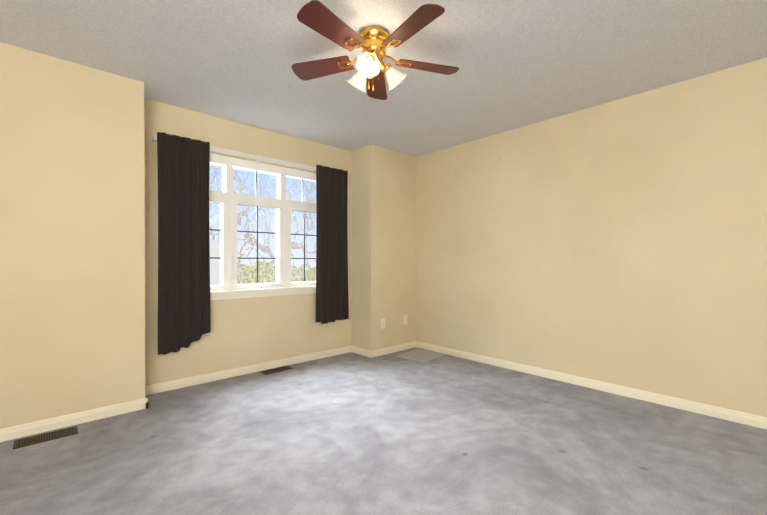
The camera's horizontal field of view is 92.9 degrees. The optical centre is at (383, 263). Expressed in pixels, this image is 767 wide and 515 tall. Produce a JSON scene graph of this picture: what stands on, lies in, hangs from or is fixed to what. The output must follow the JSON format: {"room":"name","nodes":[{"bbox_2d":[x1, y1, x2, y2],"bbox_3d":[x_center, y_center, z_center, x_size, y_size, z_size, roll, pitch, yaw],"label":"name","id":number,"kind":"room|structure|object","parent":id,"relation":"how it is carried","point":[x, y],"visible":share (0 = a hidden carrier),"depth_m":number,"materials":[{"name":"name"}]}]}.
{"room":"empty bedroom","nodes":[
{"label":"empty bedroom","id":0,"kind":"room"},
{"bbox_2d":[0,42,144,428],"bbox_3d":[-2.725,-0.129,2.200,2.100,2.440,0.475,0,0,-42],"label":"wall","id":1,"kind":"structure","parent":0,"point":[72,255],"depth_m":2.44,"materials":[{"name":"paint"}]},
{"bbox_2d":[0,393,151,441],"bbox_3d":[-2.483,1.054,2.094,1.925,0.075,0.015,0,0,-42],"label":"baseboard","id":2,"kind":"structure","parent":1,"relation":"attached to","point":[24,430],"depth_m":2.44,"materials":[{"name":"beige paint"}]},
{"bbox_2d":[144,98,350,385],"bbox_3d":[-0.969,-0.138,4.021,2.950,2.440,0.160,0,0,-42],"label":"wall","id":3,"kind":"structure","parent":0,"point":[243,332],"depth_m":3.51,"materials":[{"name":"paint"}]},
{"bbox_2d":[153,135,315,170],"bbox_3d":[-1.178,-1.039,3.675,1.960,0.085,0.061,0,0,-42],"label":"curtain rod","id":4,"kind":"object","parent":3,"relation":"attached to","point":[258,158],"visible":0.67,"depth_m":3.59,"materials":[{"name":"white metal"}]},
{"bbox_2d":[157,132,210,354],"bbox_3d":[-1.698,-0.160,3.115,0.402,1.828,0.062,0,0,-42],"label":"curtain","id":5,"kind":"object","parent":4,"relation":"hanging from","point":[184,306],"visible":1,"depth_m":3.11,"materials":[{"name":"black fabric"}]},
{"bbox_2d":[316,165,348,323],"bbox_3d":[-0.578,-0.201,4.142,0.422,1.759,0.061,0,0,-42],"label":"curtain","id":6,"kind":"object","parent":4,"relation":"hanging from","point":[332,301],"visible":1,"depth_m":4.13,"materials":[{"name":"black fabric"}]},
{"bbox_2d":[145,345,351,393],"bbox_3d":[-1.192,1.046,3.705,2.185,0.075,0.015,0,0,-42],"label":"baseboard","id":7,"kind":"structure","parent":3,"relation":"attached to","point":[190,381],"depth_m":3.51,"materials":[{"name":"beige paint"}]},
{"bbox_2d":[209,153,315,299],"bbox_3d":[-1.267,-0.339,3.695,1.660,1.355,0.147,0,0,-42],"label":"window","id":8,"kind":"structure","parent":3,"relation":"in","point":[229,201],"depth_m":3.69,"materials":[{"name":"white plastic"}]},
{"bbox_2d":[0,347,766,514],"bbox_3d":[0.011,1.145,1.522,5.210,0.100,5.180,0,0,-42],"label":"floor","id":9,"kind":"structure","parent":0,"point":[350,433],"depth_m":2.10,"materials":[{"name":"carpet"}]},
{"bbox_2d":[13,426,77,448],"bbox_3d":[-2.106,1.088,2.281,0.295,0.006,0.130,0,0,-42],"label":"air vent register","id":10,"kind":"object","parent":9,"relation":"on","point":[36,439],"visible":1,"depth_m":2.27,"materials":[{"name":"brown metal"}]},
{"bbox_2d":[259,366,292,374],"bbox_3d":[-1.083,1.081,3.686,0.300,0.006,0.130,0,0,-42],"label":"air vent register","id":11,"kind":"object","parent":9,"relation":"on","point":[274,370],"visible":1,"depth_m":3.67,"materials":[{"name":"brown metal"}]},
{"bbox_2d":[395,349,444,362],"bbox_3d":[0.432,1.079,4.266,0.410,0.004,0.470,0,0,40],"label":"floor mat","id":12,"kind":"object","parent":9,"relation":"on","point":[421,355],"visible":1,"depth_m":4.25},
{"bbox_2d":[351,144,415,350],"bbox_3d":[0.014,-0.141,4.565,0.765,2.440,0.365,0,0,-42],"label":"wall","id":13,"kind":"structure","parent":0,"point":[383,232],"depth_m":4.36,"materials":[{"name":"paint"}]},
{"bbox_2d":[352,346,367,356],"bbox_3d":[-0.265,1.043,4.299,0.015,0.075,0.330,0,0,-42],"label":"baseboard","id":14,"kind":"structure","parent":13,"relation":"attached to","point":[357,350],"depth_m":4.31,"materials":[{"name":"beige paint"}]},
{"bbox_2d":[381,318,384,328],"bbox_3d":[-0.005,0.710,4.298,0.070,0.115,0.009,0,0,-42],"label":"electrical outlet","id":15,"kind":"object","parent":13,"relation":"attached to","point":[382,322],"visible":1,"depth_m":4.30,"materials":[{"name":"beige plastic"}]},
{"bbox_2d":[368,341,415,357],"bbox_3d":[0.126,1.042,4.416,0.750,0.075,0.015,0,0,-42],"label":"baseboard","id":16,"kind":"structure","parent":13,"relation":"attached to","point":[392,349],"depth_m":4.38,"materials":[{"name":"beige paint"}]},
{"bbox_2d":[403,315,406,324],"bbox_3d":[0.275,0.709,4.555,0.070,0.115,0.009,0,0,-42],"label":"electrical outlet","id":17,"kind":"object","parent":13,"relation":"attached to","point":[404,319],"visible":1,"depth_m":4.54,"materials":[{"name":"beige plastic"}]},
{"bbox_2d":[0,0,766,156],"bbox_3d":[0.011,-1.395,1.508,5.210,0.100,5.180,0,0,-42],"label":"ceiling","id":18,"kind":"structure","parent":0,"point":[520,63],"depth_m":2.36,"materials":[{"name":"white paint"}]},
{"bbox_2d":[291,0,458,99],"bbox_3d":[-0.052,-1.170,2.131,1.038,0.358,1.031,0,0,-42],"label":"ceiling fan","id":19,"kind":"object","parent":18,"relation":"hanging from","point":[373,42],"visible":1,"depth_m":2.07,"materials":[{"name":"brown wood"}]},
{"bbox_2d":[416,58,766,416],"bbox_3d":[1.873,-0.134,3.220,0.160,2.440,5.180,0,0,-42],"label":"wall","id":20,"kind":"structure","parent":0,"point":[622,242],"depth_m":3.02,"materials":[{"name":"paint"}]},
{"bbox_2d":[416,341,766,428],"bbox_3d":[1.922,1.049,3.044,0.015,0.075,4.465,0,0,-42],"label":"baseboard","id":21,"kind":"structure","parent":20,"relation":"attached to","point":[705,409],"depth_m":3.01,"materials":[{"name":"beige paint"}]},
{"label":"outside","id":22,"kind":"structure","parent":0,"visible":0},
{"bbox_2d":[209,164,315,284],"bbox_3d":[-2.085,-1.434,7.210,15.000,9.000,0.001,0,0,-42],"label":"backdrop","id":23,"kind":"structure","parent":22,"point":[263,224],"depth_m":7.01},
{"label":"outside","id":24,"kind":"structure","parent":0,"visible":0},
{"bbox_2d":[210,239,219,285],"bbox_3d":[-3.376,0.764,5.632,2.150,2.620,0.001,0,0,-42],"label":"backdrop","id":25,"kind":"structure","parent":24,"point":[214,272],"depth_m":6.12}
]}

